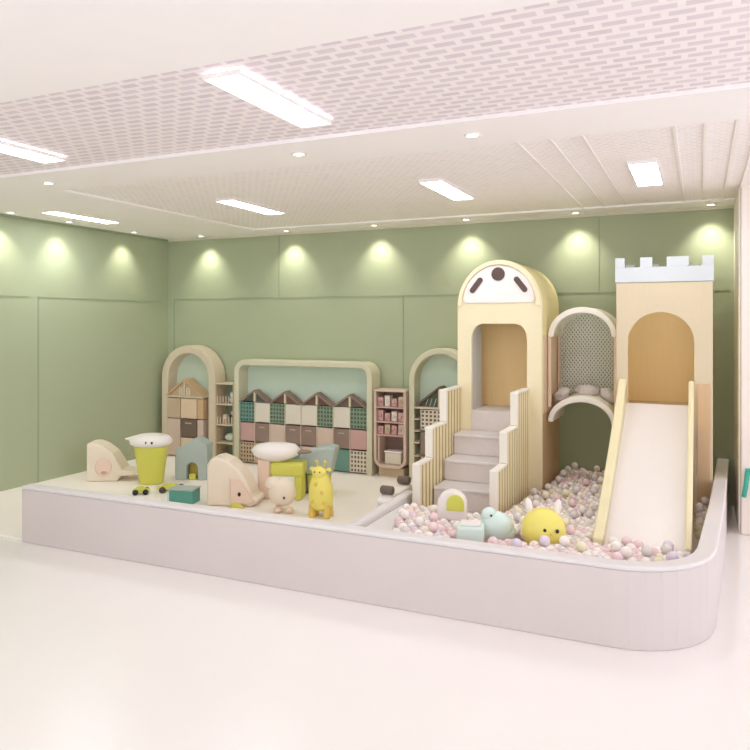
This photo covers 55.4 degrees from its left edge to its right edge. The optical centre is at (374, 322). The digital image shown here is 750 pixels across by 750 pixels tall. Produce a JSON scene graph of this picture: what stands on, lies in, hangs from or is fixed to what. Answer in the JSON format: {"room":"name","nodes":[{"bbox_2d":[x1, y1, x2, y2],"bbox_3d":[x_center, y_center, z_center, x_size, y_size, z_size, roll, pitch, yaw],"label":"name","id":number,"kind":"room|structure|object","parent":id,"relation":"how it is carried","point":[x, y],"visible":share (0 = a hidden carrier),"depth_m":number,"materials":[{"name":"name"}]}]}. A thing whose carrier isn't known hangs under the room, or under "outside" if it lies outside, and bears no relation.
{"room":"indoor children's playroom","nodes":[
{"label":"indoor children's playroom","id":0,"kind":"room"},
{"bbox_2d":[0,216,167,491],"bbox_3d":[-5.620,0.240,4.999,0.150,3.320,12.450,0,0,24],"label":"wall","id":1,"kind":"structure","parent":0,"point":[101,362],"depth_m":8.90,"materials":[{"name":"green paint"}]},
{"bbox_2d":[38,298,38,482],"bbox_3d":[-3.972,0.800,8.437,0.006,2.200,0.015,0,0,24],"label":"trim","id":2,"kind":"structure","parent":1,"relation":"attached to","point":[38,298],"depth_m":8.43,"materials":[{"name":"paint"}]},
{"bbox_2d":[0,213,167,240],"bbox_3d":[-5.576,-1.208,4.880,0.030,0.025,12.270,0,0,24],"label":"trim","id":3,"kind":"structure","parent":1,"relation":"attached to","point":[1,214],"depth_m":8.95,"materials":[{"name":"paint"}]},
{"bbox_2d":[38,297,160,301],"bbox_3d":[-3.536,-0.306,9.395,0.006,0.012,2.120,0,0,24],"label":"trim","id":4,"kind":"structure","parent":1,"relation":"attached to","point":[38,297],"depth_m":9.26,"materials":[{"name":"paint"}]},
{"bbox_2d":[0,455,749,749],"bbox_3d":[0.414,1.941,3.327,16.000,0.118,14.400,0,0,24],"label":"floor","id":5,"kind":"structure","parent":0,"point":[97,652],"depth_m":3.92,"materials":[{"name":"tile"}]},
{"bbox_2d":[87,439,137,480],"bbox_3d":[-3.139,1.655,8.636,0.582,0.455,0.344,0,0,-4],"label":"chair","id":6,"kind":"object","parent":5,"relation":"on","point":[105,461],"visible":0.94,"depth_m":8.49,"materials":[{"name":"beige plastic"}]},
{"bbox_2d":[132,486,149,495],"bbox_3d":[-2.574,1.842,7.870,0.180,0.079,0.131,0,0,-11],"label":"toy car","id":7,"kind":"object","parent":5,"relation":"on","point":[137,489],"visible":1,"depth_m":7.82,"materials":[{"name":"yellow plastic"}]},
{"bbox_2d":[125,433,172,484],"bbox_3d":[-2.633,1.592,8.405,0.479,0.580,0.459,0,0,45],"label":"stool","id":8,"kind":"object","parent":5,"relation":"on","point":[151,449],"visible":1,"depth_m":8.28,"materials":[{"name":"yellow plastic"}]},
{"bbox_2d":[157,483,182,492],"bbox_3d":[-2.269,1.840,7.985,0.300,0.083,0.161,0,0,-6],"label":"toy truck","id":9,"kind":"object","parent":5,"relation":"on","point":[166,486],"visible":0.56,"depth_m":7.92,"materials":[{"name":"yellow plastic"}]},
{"bbox_2d":[167,485,200,503],"bbox_3d":[-2.014,1.804,7.524,0.305,0.155,0.190,0,0,12],"label":"bin","id":10,"kind":"object","parent":5,"relation":"on","point":[188,494],"visible":0.89,"depth_m":7.45,"materials":[{"name":"teal plastic"}]},
{"bbox_2d":[162,345,224,457],"bbox_3d":[-2.575,1.099,10.101,0.930,1.567,0.280,0,0,24],"label":"shelf","id":11,"kind":"object","parent":5,"relation":"on","point":[190,373],"visible":0.84,"depth_m":10.04,"materials":[{"name":"brown wood"}]},
{"bbox_2d":[175,436,212,479],"bbox_3d":[-2.196,1.633,8.690,0.390,0.497,0.260,0,0,4],"label":"house","id":12,"kind":"object","parent":5,"relation":"on","point":[192,458],"visible":0.97,"depth_m":8.57,"materials":[{"name":"grey plastic"}]},
{"bbox_2d":[215,381,233,456],"bbox_3d":[-2.001,1.351,9.857,0.306,1.062,0.250,0,0,24],"label":"shelf","id":13,"kind":"object","parent":5,"relation":"on","point":[223,405],"visible":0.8,"depth_m":9.87,"materials":[{"name":"beige wood"}]},
{"bbox_2d":[225,433,232,440],"bbox_3d":[-1.970,1.572,9.837,0.207,0.116,0.114,0,0,24],"label":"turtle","id":14,"kind":"object","parent":13,"relation":"on","point":[229,437],"visible":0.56,"depth_m":9.80,"materials":[{"name":"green plastic"}]},
{"bbox_2d":[207,453,264,507],"bbox_3d":[-1.450,1.632,7.447,0.542,0.500,0.350,0,0,6],"label":"seat","id":15,"kind":"object","parent":5,"relation":"on","point":[230,482],"visible":1,"depth_m":7.34,"materials":[{"name":"beige plastic"}]},
{"bbox_2d":[265,476,295,512],"bbox_3d":[-0.941,1.706,7.145,0.309,0.349,0.223,0,0,9],"label":"lamb","id":16,"kind":"object","parent":5,"relation":"on","point":[282,492],"visible":1,"depth_m":7.07,"materials":[{"name":"beige plastic"}]},
{"bbox_2d":[251,442,310,499],"bbox_3d":[-1.008,1.585,7.699,0.658,0.595,0.405,0,0,6],"label":"stool","id":17,"kind":"object","parent":5,"relation":"on","point":[275,459],"visible":0.94,"depth_m":7.58,"materials":[{"name":"yellow plastic"}]},
{"bbox_2d":[251,442,300,461],"bbox_3d":[-1.066,1.385,7.706,0.540,0.195,0.405,0,0,6],"label":"cushion","id":18,"kind":"object","parent":17,"relation":"on","point":[267,451],"depth_m":7.58,"materials":[{"name":"fabric"}]},
{"bbox_2d":[234,359,379,475],"bbox_3d":[-0.917,1.186,9.353,2.054,1.392,0.270,0,0,24],"label":"shelf","id":19,"kind":"object","parent":5,"relation":"on","point":[307,404],"visible":0.84,"depth_m":9.28,"materials":[{"name":"beige wood"}]},
{"bbox_2d":[299,443,339,493],"bbox_3d":[-0.618,1.612,7.916,0.423,0.540,0.280,0,0,9],"label":"seat","id":20,"kind":"object","parent":5,"relation":"on","point":[328,452],"visible":0.51,"depth_m":7.80,"materials":[{"name":"teal plastic"}]},
{"bbox_2d":[308,460,333,518],"bbox_3d":[-0.527,1.608,6.961,0.250,0.548,0.202,0,0,16],"label":"giraffe","id":21,"kind":"object","parent":5,"relation":"on","point":[320,495],"visible":1,"depth_m":6.89,"materials":[{"name":"yellow plastic"}]},
{"bbox_2d":[22,458,728,650],"bbox_3d":[0.548,1.655,5.431,6.846,0.490,2.953,0,0,-10],"label":"wall","id":22,"kind":"structure","parent":5,"relation":"on","point":[622,604],"depth_m":4.75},
{"bbox_2d":[347,490,411,529],"bbox_3d":[0.183,1.710,5.739,0.464,0.380,1.600,0,0,24],"label":"divider","id":23,"kind":"object","parent":5,"relation":"on","point":[384,515],"visible":0.19,"depth_m":5.77,"materials":[{"name":"plastic"}]},
{"bbox_2d":[374,388,408,476],"bbox_3d":[0.234,1.349,8.824,0.429,1.067,0.280,0,0,24],"label":"shelf","id":24,"kind":"object","parent":5,"relation":"on","point":[382,442],"visible":0.66,"depth_m":8.77,"materials":[{"name":"wood"}]},
{"bbox_2d":[378,396,384,405],"bbox_3d":[0.084,0.964,8.826,0.068,0.110,0.120,0,0,24],"label":"toy box","id":25,"kind":"object","parent":24,"relation":"on","point":[381,400],"visible":0.95,"depth_m":8.79,"materials":[{"name":"pink plastic"}]},
{"bbox_2d":[378,425,384,433],"bbox_3d":[0.084,1.312,8.826,0.068,0.095,0.120,0,0,24],"label":"toy box","id":26,"kind":"object","parent":24,"relation":"on","point":[381,428],"visible":0.98,"depth_m":8.79,"materials":[{"name":"pink plastic"}]},
{"bbox_2d":[378,409,385,420],"bbox_3d":[0.084,1.134,8.826,0.068,0.130,0.120,0,0,24],"label":"toy box","id":27,"kind":"object","parent":24,"relation":"on","point":[381,413],"visible":0.97,"depth_m":8.79,"materials":[{"name":"pink plastic"}]},
{"bbox_2d":[385,412,391,420],"bbox_3d":[0.166,1.151,8.789,0.068,0.095,0.120,0,0,24],"label":"toy box","id":28,"kind":"object","parent":24,"relation":"on","point":[388,416],"visible":0.96,"depth_m":8.76,"materials":[{"name":"pink plastic"}]},
{"bbox_2d":[385,395,392,405],"bbox_3d":[0.166,0.954,8.789,0.068,0.130,0.120,0,0,24],"label":"toy box","id":29,"kind":"object","parent":24,"relation":"on","point":[388,398],"visible":0.98,"depth_m":8.76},
{"bbox_2d":[385,423,392,433],"bbox_3d":[0.166,1.299,8.789,0.068,0.120,0.120,0,0,24],"label":"toy box","id":30,"kind":"object","parent":24,"relation":"on","point":[388,427],"visible":0.96,"depth_m":8.76,"materials":[{"name":"beige wood"}]},
{"bbox_2d":[384,449,402,464],"bbox_3d":[0.244,1.651,8.809,0.230,0.165,0.150,0,0,24],"label":"basket","id":31,"kind":"object","parent":24,"relation":"on","point":[392,456],"visible":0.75,"depth_m":8.74,"materials":[{"name":"white plastic"}]},
{"bbox_2d":[392,424,397,434],"bbox_3d":[0.248,1.304,8.752,0.068,0.110,0.120,0,0,24],"label":"toy box","id":32,"kind":"object","parent":24,"relation":"on","point":[395,426],"visible":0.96,"depth_m":8.71,"materials":[{"name":"pink plastic"}]},
{"bbox_2d":[392,398,397,406],"bbox_3d":[0.248,0.972,8.752,0.068,0.095,0.120,0,0,24],"label":"toy box","id":33,"kind":"object","parent":24,"relation":"on","point":[394,400],"visible":0.95,"depth_m":8.71,"materials":[{"name":"pink plastic"}]},
{"bbox_2d":[392,411,398,420],"bbox_3d":[0.248,1.139,8.752,0.068,0.120,0.120,0,0,24],"label":"toy box","id":34,"kind":"object","parent":24,"relation":"on","point":[394,413],"visible":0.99,"depth_m":8.71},
{"bbox_2d":[398,424,402,434],"bbox_3d":[0.330,1.294,8.715,0.068,0.130,0.120,0,0,24],"label":"toy box","id":35,"kind":"object","parent":24,"relation":"on","point":[400,426],"visible":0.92,"depth_m":8.68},
{"bbox_2d":[398,396,402,406],"bbox_3d":[0.330,0.959,8.715,0.068,0.120,0.120,0,0,24],"label":"toy box","id":36,"kind":"object","parent":24,"relation":"on","point":[400,399],"visible":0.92,"depth_m":8.68,"materials":[{"name":"beige wood"}]},
{"bbox_2d":[398,412,402,421],"bbox_3d":[0.330,1.144,8.715,0.068,0.110,0.120,0,0,24],"label":"toy box","id":37,"kind":"object","parent":24,"relation":"on","point":[400,414],"visible":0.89,"depth_m":8.68,"materials":[{"name":"pink plastic"}]},
{"bbox_2d":[376,476,411,506],"bbox_3d":[0.195,1.671,6.640,0.140,0.422,0.617,0,0,24],"label":"toy","id":38,"kind":"object","parent":5,"relation":"on","point":[387,492],"visible":0.48,"depth_m":6.47,"materials":[{"name":"white plastic"}]},
{"bbox_2d":[409,348,457,478],"bbox_3d":[0.811,1.091,8.562,0.787,1.582,0.280,0,0,24],"label":"shelf","id":39,"kind":"object","parent":5,"relation":"on","point":[434,370],"visible":0.44,"depth_m":8.61,"materials":[{"name":"beige wood"}]},
{"bbox_2d":[412,385,528,514],"bbox_3d":[0.933,1.273,6.699,0.769,1.254,1.246,0,0,24],"label":"staircase","id":40,"kind":"structure","parent":5,"relation":"on","point":[491,469],"depth_m":6.69,"materials":[{"name":"beige wood"}]},
{"bbox_2d":[439,520,524,542],"bbox_3d":[1.556,1.746,6.312,2.210,0.309,3.780,0,0,24],"label":"floor","id":41,"kind":"structure","parent":5,"relation":"on","point":[518,535],"depth_m":5.51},
{"bbox_2d":[449,529,456,538],"bbox_3d":[0.572,1.531,5.170,0.075,0.075,0.075,0,0,24],"label":"ball","id":42,"kind":"object","parent":41,"relation":"on","point":[453,533],"visible":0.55,"depth_m":5.14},
{"bbox_2d":[457,519,483,541],"bbox_3d":[0.673,1.472,5.033,0.190,0.145,0.160,0,0,9],"label":"block","id":43,"kind":"object","parent":41,"relation":"on","point":[472,530],"visible":0.85,"depth_m":4.96,"materials":[{"name":"plastic"}]},
{"bbox_2d":[480,507,515,540],"bbox_3d":[0.888,1.465,5.200,0.273,0.250,0.200,0,0,9],"label":"bird","id":44,"kind":"object","parent":41,"relation":"on","point":[498,524],"visible":0.8,"depth_m":5.13,"materials":[{"name":"plastic"}]},
{"bbox_2d":[521,498,565,544],"bbox_3d":[1.190,1.428,5.054,0.310,0.364,0.314,0,0,10],"label":"toy","id":45,"kind":"object","parent":41,"relation":"on","point":[537,522],"visible":0.77,"depth_m":4.97,"materials":[{"name":"yellow plastic"}]},
{"bbox_2d":[545,545,554,550],"bbox_3d":[1.162,1.513,4.751,0.075,0.075,0.075,0,0,24],"label":"ball","id":46,"kind":"object","parent":41,"relation":"on","point":[548,547],"visible":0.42,"depth_m":4.73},
{"bbox_2d":[539,535,549,545],"bbox_3d":[1.135,1.457,4.788,0.075,0.075,0.075,0,0,24],"label":"ball","id":47,"kind":"object","parent":46,"relation":"on","point":[544,540],"visible":1,"depth_m":4.76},
{"bbox_2d":[398,462,708,539],"bbox_3d":[1.901,1.592,6.339,3.139,0.223,2.059,0,0,-45],"label":"balls","id":48,"kind":"object","parent":41,"relation":"on","point":[578,490],"visible":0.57,"depth_m":6.44},
{"bbox_2d":[437,489,466,520],"bbox_3d":[0.615,1.450,5.700,0.230,0.240,0.112,0,0,12],"label":"toy","id":49,"kind":"object","parent":48,"relation":"on","point":[452,503],"visible":0.95,"depth_m":5.65,"materials":[{"name":"white plastic"}]},
{"bbox_2d":[582,551,591,555],"bbox_3d":[1.378,1.520,4.652,0.075,0.075,0.075,0,0,24],"label":"ball","id":50,"kind":"object","parent":41,"relation":"on","point":[586,553],"visible":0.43,"depth_m":4.63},
{"bbox_2d":[575,540,586,551],"bbox_3d":[1.351,1.466,4.691,0.075,0.075,0.075,0,0,24],"label":"ball","id":51,"kind":"object","parent":50,"relation":"on","point":[580,546],"visible":0.91,"depth_m":4.67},
{"bbox_2d":[585,532,592,541],"bbox_3d":[1.590,1.588,5.309,0.075,0.075,0.075,0,0,24],"label":"ball","id":52,"kind":"object","parent":41,"relation":"on","point":[589,535],"visible":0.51,"depth_m":5.28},
{"bbox_2d":[627,556,637,560],"bbox_3d":[1.658,1.540,4.601,0.075,0.075,0.075,0,0,24],"label":"ball","id":53,"kind":"object","parent":41,"relation":"on","point":[631,558],"visible":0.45,"depth_m":4.59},
{"bbox_2d":[620,546,631,557],"bbox_3d":[1.631,1.486,4.637,0.075,0.075,0.075,0,0,24],"label":"ball","id":54,"kind":"object","parent":53,"relation":"on","point":[626,551],"visible":0.98,"depth_m":4.61,"materials":[{"name":"plastic"}]},
{"bbox_3d":[1.228,1.519,4.796,0.075,0.075,0.075,0,0,24],"label":"ball","id":55,"kind":"object","parent":41,"relation":"on","visible":0},
{"bbox_2d":[559,535,569,546],"bbox_3d":[1.273,1.465,4.801,0.075,0.075,0.075,0,0,24],"label":"ball","id":56,"kind":"object","parent":55,"relation":"on","point":[564,540],"visible":0.94,"depth_m":4.78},
{"bbox_3d":[0.435,1.514,5.155,0.075,0.075,0.075,0,0,24],"label":"ball","id":57,"kind":"object","parent":41,"relation":"on","visible":0},
{"bbox_2d":[428,521,437,531],"bbox_3d":[0.416,1.458,5.114,0.075,0.075,0.075,0,0,24],"label":"ball","id":58,"kind":"object","parent":57,"relation":"on","point":[432,526],"visible":0.99,"depth_m":5.09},
{"bbox_3d":[0.356,1.530,5.267,0.075,0.075,0.075,0,0,24],"label":"ball","id":59,"kind":"object","parent":41,"relation":"on","visible":0},
{"bbox_2d":[415,516,423,525],"bbox_3d":[0.330,1.469,5.305,0.075,0.075,0.075,0,0,24],"label":"ball","id":60,"kind":"object","parent":59,"relation":"on","point":[419,520],"visible":1,"depth_m":5.28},
{"bbox_3d":[1.390,1.572,5.250,0.075,0.075,0.075,0,0,24],"label":"ball","id":61,"kind":"object","parent":41,"relation":"on","visible":0},
{"bbox_2d":[566,524,574,534],"bbox_3d":[1.435,1.518,5.254,0.075,0.075,0.075,0,0,24],"label":"ball","id":62,"kind":"object","parent":61,"relation":"on","point":[570,529],"visible":0.96,"depth_m":5.23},
{"bbox_3d":[0.404,1.540,5.471,0.075,0.075,0.075,0,0,24],"label":"ball","id":63,"kind":"object","parent":41,"relation":"on","visible":0},
{"bbox_2d":[429,512,438,521],"bbox_3d":[0.450,1.488,5.475,0.075,0.075,0.075,0,0,24],"label":"ball","id":64,"kind":"object","parent":63,"relation":"on","point":[433,516],"visible":0.86,"depth_m":5.45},
{"bbox_3d":[1.078,1.581,5.616,0.075,0.075,0.075,0,0,24],"label":"ball","id":65,"kind":"object","parent":41,"relation":"on","visible":0},
{"bbox_2d":[513,512,522,521],"bbox_3d":[1.124,1.522,5.620,0.075,0.075,0.075,0,0,24],"label":"ball","id":66,"kind":"object","parent":65,"relation":"on","point":[517,515],"visible":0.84,"depth_m":5.60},
{"bbox_3d":[0.810,1.530,4.835,0.075,0.075,0.075,0,0,24],"label":"ball","id":67,"kind":"object","parent":41,"relation":"on","visible":0},
{"bbox_2d":[488,536,498,543],"bbox_3d":[0.792,1.469,4.793,0.075,0.075,0.075,0,0,24],"label":"ball","id":68,"kind":"object","parent":67,"relation":"on","point":[492,539],"visible":0.61,"depth_m":4.77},
{"bbox_3d":[1.786,1.537,4.693,0.075,0.075,0.075,0,0,24],"label":"ball","id":69,"kind":"object","parent":41,"relation":"on","visible":0},
{"bbox_2d":[641,545,652,556],"bbox_3d":[1.769,1.483,4.650,0.075,0.075,0.075,0,0,24],"label":"ball","id":70,"kind":"object","parent":69,"relation":"on","point":[646,550],"visible":0.99,"depth_m":4.62,"materials":[{"name":"plastic"}]},
{"bbox_3d":[0.253,1.540,5.615,0.075,0.075,0.075,0,0,24],"label":"ball","id":71,"kind":"object","parent":41,"relation":"on","visible":0},
{"bbox_2d":[400,509,409,518],"bbox_3d":[0.236,1.492,5.574,0.075,0.075,0.075,0,0,24],"label":"ball","id":72,"kind":"object","parent":71,"relation":"on","point":[405,514],"visible":1,"depth_m":5.55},
{"bbox_3d":[0.889,1.507,4.725,0.075,0.075,0.075,0,0,24],"label":"ball","id":73,"kind":"object","parent":41,"relation":"on","visible":0},
{"bbox_2d":[511,538,521,546],"bbox_3d":[0.935,1.460,4.729,0.075,0.075,0.075,0,0,24],"label":"ball","id":74,"kind":"object","parent":73,"relation":"on","point":[516,542],"visible":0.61,"depth_m":4.71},
{"bbox_2d":[458,260,558,493],"bbox_3d":[1.438,0.630,7.640,0.876,2.540,0.960,0,0,24],"label":"tower","id":75,"kind":"object","parent":5,"relation":"on","point":[507,310],"visible":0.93,"depth_m":7.33,"materials":[{"name":"beige wood"}]},
{"bbox_2d":[548,307,615,424],"bbox_3d":[2.183,0.420,7.389,0.668,1.160,0.640,0,0,24],"label":"tunnel","id":76,"kind":"object","parent":75,"relation":"attached to","point":[560,322],"visible":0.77,"depth_m":7.56,"materials":[{"name":"white paint"}]},
{"bbox_2d":[553,387,570,402],"bbox_3d":[1.960,0.754,7.479,0.215,0.163,0.209,0,0,-25],"label":"cushion","id":77,"kind":"object","parent":76,"relation":"on","point":[562,393],"visible":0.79,"depth_m":7.41,"materials":[{"name":"fabric"}]},
{"bbox_2d":[574,385,598,394],"bbox_3d":[2.185,0.699,7.358,0.228,0.132,0.236,0,0,-33],"label":"cushion","id":78,"kind":"object","parent":76,"relation":"on","point":[580,389],"visible":0.82,"depth_m":7.29,"materials":[{"name":"fabric"}]},
{"bbox_2d":[600,387,613,403],"bbox_3d":[2.383,0.744,7.287,0.208,0.171,0.208,0,0,-21],"label":"cushion","id":79,"kind":"object","parent":76,"relation":"on","point":[607,393],"visible":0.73,"depth_m":7.21,"materials":[{"name":"fabric"}]},
{"bbox_2d":[592,379,693,553],"bbox_3d":[2.218,1.202,5.786,0.650,1.355,1.810,0,0,24],"label":"slide","id":80,"kind":"object","parent":5,"relation":"on","point":[646,496],"visible":0.88,"depth_m":5.68,"materials":[{"name":"plastic"}]},
{"bbox_2d":[608,536,617,543],"bbox_3d":[1.688,1.547,5.066,0.075,0.075,0.075,0,0,24],"label":"ball","id":81,"kind":"object","parent":80,"relation":"on","point":[611,538],"visible":0.6,"depth_m":5.05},
{"bbox_2d":[621,537,631,545],"bbox_3d":[1.774,1.543,5.038,0.075,0.075,0.075,0,0,24],"label":"ball","id":82,"kind":"object","parent":80,"relation":"on","point":[625,540],"visible":0.62,"depth_m":5.01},
{"bbox_2d":[633,540,643,547],"bbox_3d":[1.838,1.551,4.986,0.075,0.075,0.075,0,0,24],"label":"ball","id":83,"kind":"object","parent":80,"relation":"on","point":[638,543],"visible":0.56,"depth_m":4.96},
{"bbox_2d":[615,255,713,531],"bbox_3d":[2.833,0.645,6.977,0.843,2.510,0.872,0,0,24],"label":"tower","id":84,"kind":"object","parent":5,"relation":"on","point":[664,315],"visible":0.77,"depth_m":6.68,"materials":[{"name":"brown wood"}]},
{"bbox_2d":[0,0,749,239],"bbox_3d":[0.414,-1.250,3.327,16.000,0.060,14.400,0,0,24],"label":"ceiling","id":85,"kind":"structure","parent":0,"point":[47,46],"depth_m":3.85,"materials":[{"name":"paint"}]},
{"bbox_2d":[40,211,120,223],"bbox_3d":[-3.383,-1.226,8.266,0.220,0.028,0.970,0,0,24],"label":"recessed light","id":86,"kind":"object","parent":85,"relation":"in","point":[56,213],"visible":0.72,"depth_m":8.25,"materials":[{"name":"white plastic"}]},
{"bbox_2d":[291,152,305,156],"bbox_3d":[-0.549,-1.214,5.149,0.110,0.012,0.110,0,0,24],"label":"recessed light","id":87,"kind":"object","parent":85,"relation":"in","point":[295,154],"visible":1,"depth_m":5.15,"materials":[{"name":"white plastic"}]},
{"bbox_2d":[0,0,749,174],"bbox_3d":[-1.299,-1.262,4.391,12.000,0.035,1.420,0,0,24],"label":"ceiling panel","id":88,"kind":"object","parent":85,"relation":"attached to","point":[561,52],"visible":0.75,"depth_m":3.67,"materials":[{"name":"metal"}]},
{"bbox_2d":[0,140,65,162],"bbox_3d":[-2.607,-1.226,4.947,0.220,0.028,0.970,0,0,24],"label":"ceiling light","id":89,"kind":"object","parent":88,"relation":"attached to","point":[9,148],"visible":1,"depth_m":5.13,"materials":[{"name":"white plastic"}]},
{"bbox_2d":[202,68,331,127],"bbox_3d":[-0.561,-1.226,3.962,0.220,0.028,0.970,0,0,24],"label":"ceiling light","id":90,"kind":"object","parent":88,"relation":"attached to","point":[237,82],"visible":1,"depth_m":3.86,"materials":[{"name":"white plastic"}]},
{"bbox_2d":[71,118,749,228],"bbox_3d":[0.343,-1.260,6.819,5.680,0.040,3.100,0,0,24],"label":"ceiling panel","id":91,"kind":"object","parent":85,"relation":"attached to","point":[501,178],"visible":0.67,"depth_m":6.27,"materials":[{"name":"paint"}]},
{"bbox_2d":[215,197,284,214],"bbox_3d":[-1.297,-1.226,7.537,0.220,0.028,0.970,0,0,24],"label":"ceiling light","id":92,"kind":"object","parent":91,"relation":"attached to","point":[231,201],"visible":1,"depth_m":7.47,"materials":[{"name":"white plastic"}]},
{"bbox_2d":[219,200,280,213],"bbox_3d":[-1.297,-1.228,7.537,0.200,0.022,0.950,0,0,24],"label":"diffuser","id":93,"kind":"object","parent":92,"relation":"attached to","point":[243,204],"depth_m":7.47,"materials":[{"name":"white"}]},
{"bbox_2d":[418,178,474,199],"bbox_3d":[0.676,-1.226,6.586,0.220,0.028,0.970,0,0,24],"label":"ceiling light","id":94,"kind":"object","parent":91,"relation":"attached to","point":[442,186],"visible":1,"depth_m":6.49,"materials":[{"name":"white plastic"}]},
{"bbox_2d":[515,142,583,207],"bbox_3d":[1.590,-1.234,6.253,0.020,0.012,3.060,0,0,24],"label":"trim","id":95,"kind":"structure","parent":91,"relation":"attached to","point":[518,144],"depth_m":5.79,"materials":[{"name":"paint"}]},
{"bbox_2d":[547,139,604,206],"bbox_3d":[1.790,-1.234,6.162,0.020,0.012,3.060,0,0,24],"label":"trim","id":96,"kind":"structure","parent":91,"relation":"attached to","point":[551,141],"depth_m":5.71,"materials":[{"name":"paint"}]},
{"bbox_2d":[580,136,625,204],"bbox_3d":[1.981,-1.234,6.075,0.020,0.012,3.060,0,0,24],"label":"trim","id":97,"kind":"structure","parent":91,"relation":"attached to","point":[583,138],"depth_m":5.61,"materials":[{"name":"paint"}]},
{"bbox_2d":[627,159,663,186],"bbox_3d":[2.232,-1.226,5.878,0.220,0.028,0.970,0,0,24],"label":"ceiling light","id":98,"kind":"object","parent":91,"relation":"attached to","point":[647,172],"visible":1,"depth_m":5.78,"materials":[{"name":"white plastic"}]},
{"bbox_2d":[672,126,684,201],"bbox_3d":[2.491,-1.234,5.843,0.020,0.012,3.060,0,0,24],"label":"trim","id":99,"kind":"structure","parent":91,"relation":"attached to","point":[673,127],"depth_m":5.37,"materials":[{"name":"paint"}]},
{"bbox_2d":[702,123,706,199],"bbox_3d":[2.655,-1.234,5.768,0.020,0.012,3.060,0,0,24],"label":"trim","id":100,"kind":"structure","parent":91,"relation":"attached to","point":[705,124],"depth_m":5.27,"materials":[{"name":"paint"}]},
{"bbox_2d":[722,119,739,198],"bbox_3d":[2.819,-1.234,5.694,0.020,0.012,3.060,0,0,24],"label":"trim","id":101,"kind":"structure","parent":91,"relation":"attached to","point":[737,120],"depth_m":5.21,"materials":[{"name":"paint"}]},
{"bbox_2d":[464,132,480,137],"bbox_3d":[0.630,-1.214,4.624,0.110,0.012,0.110,0,0,24],"label":"recessed light","id":102,"kind":"object","parent":85,"relation":"in","point":[470,134],"visible":1,"depth_m":4.61,"materials":[{"name":"white plastic"}]},
{"bbox_2d":[168,208,733,505],"bbox_3d":[0.380,0.240,9.027,7.440,3.320,0.150,0,0,24],"label":"wall","id":103,"kind":"structure","parent":0,"point":[431,260],"depth_m":8.93,"materials":[{"name":"green paint"}]},
{"bbox_2d":[174,299,174,349],"bbox_3d":[-2.932,0.775,10.447,0.015,2.250,0.006,0,0,24],"label":"trim","id":104,"kind":"structure","parent":103,"relation":"attached to","point":[174,299],"depth_m":10.44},
{"bbox_2d":[278,237,278,296],"bbox_3d":[-1.305,-0.760,9.707,0.010,0.820,0.006,0,0,24],"label":"trim","id":105,"kind":"structure","parent":103,"relation":"attached to","point":[278,237],"depth_m":9.71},
{"bbox_2d":[403,296,403,388],"bbox_3d":[0.352,0.780,8.954,0.010,2.240,0.006,0,0,24],"label":"trim","id":106,"kind":"structure","parent":103,"relation":"attached to","point":[403,296],"depth_m":8.95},
{"bbox_2d":[167,205,733,241],"bbox_3d":[0.342,-1.205,8.945,7.440,0.030,0.030,0,0,24],"label":"trim","id":107,"kind":"structure","parent":103,"relation":"attached to","point":[727,206],"depth_m":8.55,"materials":[{"name":"paint"}]},
{"bbox_2d":[175,289,729,299],"bbox_3d":[0.384,-0.343,8.940,7.260,0.015,0.006,0,0,24],"label":"trim","id":108,"kind":"structure","parent":103,"relation":"attached to","point":[720,289],"depth_m":9.11,"materials":[{"name":"paint"}]},
{"bbox_2d":[599,218,599,291],"bbox_3d":[2.500,-0.760,7.978,0.010,0.820,0.006,0,0,24],"label":"trim","id":109,"kind":"structure","parent":103,"relation":"attached to","point":[599,218],"depth_m":7.97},
{"bbox_2d":[740,186,749,534],"bbox_3d":[3.982,0.240,6.785,0.965,3.320,1.250,0,0,24],"label":"wall","id":110,"kind":"structure","parent":0,"point":[744,191],"depth_m":6.40,"materials":[{"name":"white paint"}]},
{"bbox_2d":[734,188,739,532],"bbox_3d":[3.514,0.340,6.942,0.014,3.120,1.048,0,0,24],"label":"trim","id":111,"kind":"structure","parent":110,"relation":"attached to","point":[737,200],"depth_m":6.68,"materials":[{"name":"white paint"}]},
{"bbox_2d":[741,468,749,497],"bbox_3d":[3.363,1.427,6.347,0.200,0.253,0.058,0,0,24],"label":"wall hook","id":112,"kind":"object","parent":110,"relation":"attached to","point":[747,471],"visible":1,"depth_m":6.35,"materials":[{"name":"teal plastic"}]},
{"bbox_3d":[1.923,1.529,4.706,0.075,0.075,0.075,0,0,24],"label":"ball","id":113,"kind":"object","parent":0,"visible":0},
{"bbox_2d":[661,544,672,554],"bbox_3d":[1.903,1.477,4.664,0.075,0.075,0.075,0,0,24],"label":"ball","id":114,"kind":"object","parent":113,"relation":"on","point":[665,548],"visible":0.74,"depth_m":4.64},
{"bbox_3d":[1.643,1.543,4.757,0.075,0.075,0.075,0,0,24],"label":"ball","id":115,"kind":"object","parent":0,"visible":0},
{"bbox_2d":[610,541,621,551],"bbox_3d":[1.617,1.498,4.795,0.075,0.075,0.075,0,0,24],"label":"ball","id":116,"kind":"object","parent":115,"relation":"on","point":[615,546],"visible":0.98,"depth_m":4.77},
{"bbox_3d":[1.874,1.524,4.502,0.075,0.075,0.075,0,0,24],"label":"ball","id":117,"kind":"object","parent":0,"visible":0},
{"bbox_2d":[666,551,678,559],"bbox_3d":[1.854,1.463,4.461,0.075,0.075,0.075,0,0,24],"label":"ball","id":118,"kind":"object","parent":117,"relation":"on","point":[671,555],"visible":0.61,"depth_m":4.44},
{"bbox_3d":[1.537,1.520,4.429,0.075,0.075,0.075,0,0,24],"label":"ball","id":119,"kind":"object","parent":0,"visible":0},
{"bbox_2d":[611,552,622,559],"bbox_3d":[1.511,1.467,4.467,0.075,0.075,0.075,0,0,24],"label":"ball","id":120,"kind":"object","parent":119,"relation":"on","point":[615,555],"visible":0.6,"depth_m":4.44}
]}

